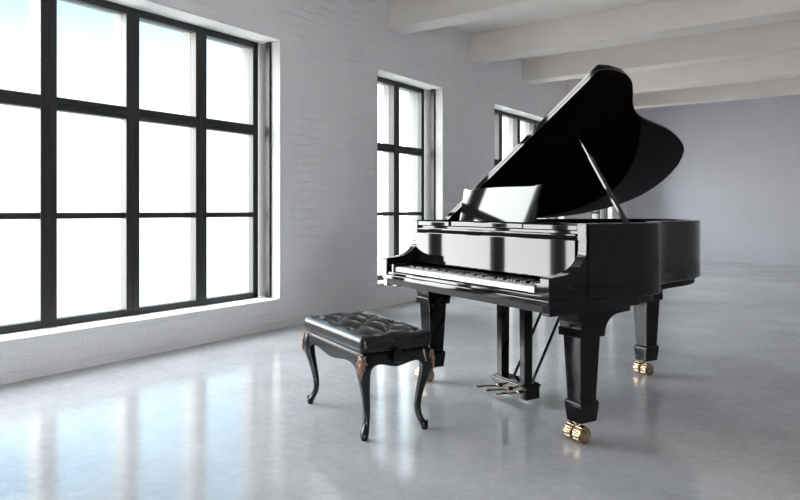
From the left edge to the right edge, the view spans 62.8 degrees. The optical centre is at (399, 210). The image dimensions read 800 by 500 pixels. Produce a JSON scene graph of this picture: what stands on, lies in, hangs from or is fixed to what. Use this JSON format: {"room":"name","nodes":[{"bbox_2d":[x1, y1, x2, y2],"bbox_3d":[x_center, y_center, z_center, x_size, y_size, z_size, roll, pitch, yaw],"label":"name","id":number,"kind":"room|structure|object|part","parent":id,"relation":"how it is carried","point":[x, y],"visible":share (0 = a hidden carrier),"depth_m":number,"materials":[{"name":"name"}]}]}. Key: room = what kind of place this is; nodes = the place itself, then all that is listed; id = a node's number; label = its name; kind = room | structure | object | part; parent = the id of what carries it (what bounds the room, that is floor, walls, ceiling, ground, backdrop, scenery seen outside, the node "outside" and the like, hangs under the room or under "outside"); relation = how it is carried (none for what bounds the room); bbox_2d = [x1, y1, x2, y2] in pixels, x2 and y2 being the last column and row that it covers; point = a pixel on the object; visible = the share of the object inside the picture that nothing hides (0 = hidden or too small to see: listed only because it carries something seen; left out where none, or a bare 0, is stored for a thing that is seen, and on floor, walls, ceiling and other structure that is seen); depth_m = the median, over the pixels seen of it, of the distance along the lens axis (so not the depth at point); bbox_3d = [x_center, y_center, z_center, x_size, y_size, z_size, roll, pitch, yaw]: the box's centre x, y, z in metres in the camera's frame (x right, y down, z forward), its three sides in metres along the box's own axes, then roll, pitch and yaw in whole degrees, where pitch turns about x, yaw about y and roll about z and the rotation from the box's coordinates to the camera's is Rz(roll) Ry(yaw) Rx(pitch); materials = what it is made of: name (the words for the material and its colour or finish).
{"room":"music room","nodes":[
{"label":"music room","id":0,"kind":"room"},
{"bbox_2d":[0,0,626,384],"bbox_3d":[-0.627,-0.649,6.990,0.520,3.410,19.720,0,0,35],"label":"wall","id":1,"kind":"structure","parent":0,"point":[332,51],"depth_m":6.48,"materials":[{"name":"paint"}]},
{"bbox_2d":[0,0,280,342],"bbox_3d":[-2.944,-0.371,3.687,0.524,2.346,5.770,0,0,35],"label":"window","id":2,"kind":"structure","parent":1,"relation":"in","point":[259,128],"depth_m":5.07,"materials":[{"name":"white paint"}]},
{"bbox_3d":[-2.480,-0.371,4.511,0.096,2.322,0.100,0,0,35],"label":"mullion casing","id":3,"kind":"part","parent":2,"relation":"part of","materials":[{"name":"grey paint"}]},
{"bbox_3d":[-2.119,-0.371,5.025,0.096,2.322,0.100,0,0,35],"label":"mullion casing","id":4,"kind":"part","parent":2,"relation":"part of","materials":[{"name":"grey paint"}]},
{"bbox_3d":[-2.854,0.796,3.623,0.304,0.012,5.770,0,0,35],"label":"sill","id":5,"kind":"part","parent":2,"relation":"part of","materials":[{"name":"white paint"}]},
{"bbox_3d":[-1.758,-0.371,5.539,0.096,2.322,0.100,0,0,35],"label":"mullion casing","id":6,"kind":"part","parent":2,"relation":"part of","materials":[{"name":"grey paint"}]},
{"bbox_3d":[-1.199,-0.375,5.966,0.056,2.330,0.026,0,0,35],"label":"guide rail","id":7,"kind":"part","parent":2,"relation":"part of","materials":[{"name":"grey metal"}]},
{"bbox_2d":[377,68,442,284],"bbox_3d":[-0.066,-0.371,7.785,0.524,2.346,1.366,0,0,35],"label":"window","id":8,"kind":"structure","parent":1,"relation":"in","point":[424,150],"depth_m":8.20,"materials":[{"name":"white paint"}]},
{"bbox_3d":[0.024,0.796,7.722,0.304,0.012,1.366,0,0,35],"label":"sill","id":9,"kind":"part","parent":8,"relation":"part of","materials":[{"name":"white paint"}]},
{"bbox_3d":[-0.139,-0.371,7.845,0.096,2.322,0.100,0,0,35],"label":"mullion casing","id":10,"kind":"part","parent":8,"relation":"part of","materials":[{"name":"grey paint"}]},
{"bbox_3d":[-0.090,-0.371,7.767,0.065,2.322,1.292,0,0,35],"label":"frame","id":11,"kind":"part","parent":8,"relation":"part of","materials":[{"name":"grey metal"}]},
{"bbox_3d":[0.413,-0.375,8.262,0.056,2.330,0.026,0,0,35],"label":"guide rail","id":12,"kind":"part","parent":8,"relation":"part of","materials":[{"name":"grey metal"}]},
{"bbox_2d":[388,0,584,34],"bbox_3d":[3.829,-2.184,4.643,9.470,0.340,0.300,0,0,35],"label":"ceiling beam","id":13,"kind":"structure","parent":1,"relation":"attached to","point":[404,16],"depth_m":6.85,"materials":[{"name":"paint"}]},
{"bbox_2d":[494,103,563,218],"bbox_3d":[1.908,-0.371,10.596,0.524,2.346,2.705,0,0,35],"label":"window","id":14,"kind":"structure","parent":1,"relation":"in","point":[514,116],"depth_m":10.51,"materials":[{"name":"white paint"}]},
{"bbox_3d":[1.442,-0.371,10.095,0.096,2.322,0.100,0,0,35],"label":"mullion casing","id":15,"kind":"part","parent":14,"relation":"part of","materials":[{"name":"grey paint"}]},
{"bbox_3d":[1.815,-0.371,10.627,0.096,2.322,0.100,0,0,35],"label":"mullion casing","id":16,"kind":"part","parent":14,"relation":"part of","materials":[{"name":"grey paint"}]},
{"bbox_3d":[2.189,-0.371,11.159,0.096,2.322,0.100,0,0,35],"label":"mullion casing","id":17,"kind":"part","parent":14,"relation":"part of","materials":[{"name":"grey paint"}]},
{"bbox_2d":[591,207,611,218],"bbox_3d":[3.872,-0.371,13.392,0.524,2.346,1.370,0,0,35],"label":"window","id":18,"kind":"structure","parent":1,"relation":"in","point":[606,213],"depth_m":13.86,"materials":[{"name":"white paint"}]},
{"bbox_3d":[4.353,-0.375,13.871,0.056,2.330,0.026,0,0,35],"label":"guide rail","id":19,"kind":"part","parent":18,"relation":"part of","materials":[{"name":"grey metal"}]},
{"bbox_2d":[469,0,799,63],"bbox_3d":[4.881,-2.184,6.140,9.470,0.340,0.300,0,0,35],"label":"ceiling beam","id":20,"kind":"structure","parent":1,"relation":"attached to","point":[665,18],"depth_m":7.58,"materials":[{"name":"paint"}]},
{"bbox_2d":[524,20,799,83],"bbox_3d":[5.881,-2.184,7.564,9.470,0.340,0.300,0,0,35],"label":"ceiling beam","id":21,"kind":"structure","parent":1,"relation":"attached to","point":[783,37],"depth_m":8.91,"materials":[{"name":"paint"}]},
{"bbox_2d":[566,52,799,94],"bbox_3d":[6.904,-2.184,9.021,9.470,0.340,0.300,0,0,35],"label":"ceiling beam","id":22,"kind":"structure","parent":1,"relation":"attached to","point":[781,66],"depth_m":10.27,"materials":[{"name":"paint"}]},
{"bbox_2d":[633,77,799,108],"bbox_3d":[7.915,-2.184,10.461,9.470,0.340,0.300,0,0,35],"label":"ceiling beam","id":23,"kind":"structure","parent":1,"relation":"attached to","point":[785,86],"depth_m":11.82,"materials":[{"name":"paint"}]},
{"bbox_2d":[0,261,799,499],"bbox_3d":[3.371,1.156,4.182,10.290,0.200,19.720,0,0,35],"label":"floor","id":24,"kind":"structure","parent":0,"point":[717,415],"depth_m":3.35,"materials":[{"name":"concrete"}]},
{"bbox_2d":[301,311,434,440],"bbox_3d":[-0.182,0.805,3.378,0.414,0.501,0.771,0,0,-30],"label":"piano bench","id":25,"kind":"object","parent":24,"relation":"on","point":[367,340],"visible":1,"depth_m":3.15,"materials":[{"name":"black leather"}]},
{"bbox_3d":[-0.490,0.860,3.594,0.077,0.393,0.077,0,0,-30],"label":"leg","id":26,"kind":"part","parent":25,"relation":"part of","materials":[{"name":"black paint"}]},
{"bbox_3d":[-0.164,0.860,3.019,0.077,0.393,0.077,0,0,-30],"label":"leg","id":27,"kind":"part","parent":25,"relation":"part of","materials":[{"name":"black paint"}]},
{"bbox_3d":[-0.187,0.671,3.386,0.354,0.022,0.692,0,0,-30],"label":"seat frame","id":28,"kind":"part","parent":25,"relation":"part of","materials":[{"name":"black paint"}]},
{"bbox_2d":[305,311,430,354],"bbox_3d":[-0.187,0.608,3.386,0.386,0.105,0.724,0,0,-30],"label":"cushion","id":29,"kind":"object","parent":25,"relation":"on","point":[362,332],"depth_m":3.16,"materials":[{"name":"black leather"}]},
{"bbox_3d":[-0.009,0.676,3.057,0.064,0.064,0.042,0,0,-30],"label":"height knob","id":30,"kind":"part","parent":25,"relation":"part of","materials":[{"name":"black paint"}]},
{"bbox_3d":[0.117,0.860,3.178,0.077,0.393,0.077,0,0,-30],"label":"leg","id":31,"kind":"part","parent":25,"relation":"part of","materials":[{"name":"black paint"}]},
{"bbox_2d":[382,64,700,443],"bbox_3d":[1.136,0.166,3.964,2.053,1.778,1.486,0,0,-31],"label":"grand piano","id":32,"kind":"object","parent":24,"relation":"on","point":[593,151],"visible":0.9,"depth_m":3.61,"materials":[{"name":"black paint"}]},
{"bbox_3d":[0.153,0.432,4.175,0.567,0.048,0.047,0,0,-31],"label":"moulding","id":33,"kind":"part","parent":32,"relation":"part of","materials":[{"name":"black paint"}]},
{"bbox_3d":[0.008,0.222,4.087,0.245,0.331,0.055,0,0,-31],"label":"arm","id":34,"kind":"part","parent":32,"relation":"part of","materials":[{"name":"black paint"}]},
{"bbox_3d":[0.205,0.726,4.074,0.128,0.320,0.108,0,0,-31],"label":"leg","id":35,"kind":"part","parent":32,"relation":"part of","materials":[{"name":"black paint"}]},
{"bbox_2d":[418,221,460,225],"bbox_3d":[0.323,0.077,4.051,0.292,0.026,0.328,0,0,-31],"label":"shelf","id":36,"kind":"object","parent":32,"relation":"attached to","point":[420,223],"depth_m":3.99,"materials":[{"name":"black paint"}]},
{"bbox_3d":[0.457,0.110,3.540,0.023,0.011,1.342,0,0,-31],"label":"fallboard rail","id":37,"kind":"part","parent":32,"relation":"part of","materials":[{"name":"black paint"}]},
{"bbox_3d":[0.591,0.104,3.620,0.275,0.024,1.341,0,0,-31],"label":"shelf rail","id":38,"kind":"part","parent":32,"relation":"part of","materials":[{"name":"black paint"}]},
{"bbox_2d":[451,222,556,228],"bbox_3d":[0.597,0.075,3.630,0.334,0.026,0.615,0,0,-31],"label":"shelf","id":39,"kind":"object","parent":32,"relation":"on","point":[465,225],"depth_m":3.53,"materials":[{"name":"black paint"}]},
{"bbox_3d":[0.649,0.952,3.693,0.114,0.019,0.304,0,0,-31],"label":"lyre moulding","id":40,"kind":"part","parent":32,"relation":"part of","materials":[{"name":"black paint"}]},
{"bbox_3d":[0.863,0.141,3.809,0.025,0.020,1.180,0,0,-31],"label":"damper rail","id":41,"kind":"part","parent":32,"relation":"part of","materials":[{"name":"black paint"}]},
{"bbox_3d":[1.119,0.424,3.937,1.972,0.041,1.427,0,0,-31],"label":"frame","id":42,"kind":"part","parent":32,"relation":"part of","materials":[{"name":"black paint"}]},
{"bbox_2d":[523,223,576,230],"bbox_3d":[0.835,0.077,3.197,0.292,0.026,0.365,0,0,-31],"label":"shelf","id":43,"kind":"object","parent":32,"relation":"attached to","point":[526,226],"depth_m":3.14,"materials":[{"name":"black paint"}]},
{"bbox_3d":[0.728,0.222,2.886,0.245,0.331,0.055,0,0,-31],"label":"arm","id":44,"kind":"part","parent":32,"relation":"part of","materials":[{"name":"black paint"}]},
{"bbox_3d":[1.311,-0.324,4.159,1.553,0.014,1.504,0,-30,-31],"label":"lid","id":45,"kind":"part","parent":32,"relation":"part of","materials":[{"name":"black paint"}]},
{"bbox_3d":[0.838,0.726,3.019,0.128,0.320,0.108,0,0,-31],"label":"leg","id":46,"kind":"part","parent":32,"relation":"part of","materials":[{"name":"black paint"}]},
{"bbox_3d":[0.873,0.432,2.972,0.567,0.048,0.047,0,0,-31],"label":"moulding","id":47,"kind":"part","parent":32,"relation":"part of","materials":[{"name":"black paint"}]},
{"bbox_3d":[1.596,0.726,4.243,0.128,0.320,0.108,0,0,-31],"label":"leg","id":48,"kind":"part","parent":32,"relation":"part of","materials":[{"name":"black paint"}]},
{"bbox_2d":[451,0,799,58],"bbox_3d":[3.371,-2.454,4.182,10.290,0.200,19.720,0,0,35],"label":"ceiling","id":49,"kind":"structure","parent":0,"point":[587,6],"depth_m":8.01,"materials":[{"name":"paint"}]},
{"bbox_2d":[627,95,799,264],"bbox_3d":[9.041,-0.649,12.065,9.470,3.410,0.300,0,0,35],"label":"wall","id":50,"kind":"structure","parent":0,"point":[737,173],"depth_m":13.41,"materials":[{"name":"paint"}]}
]}

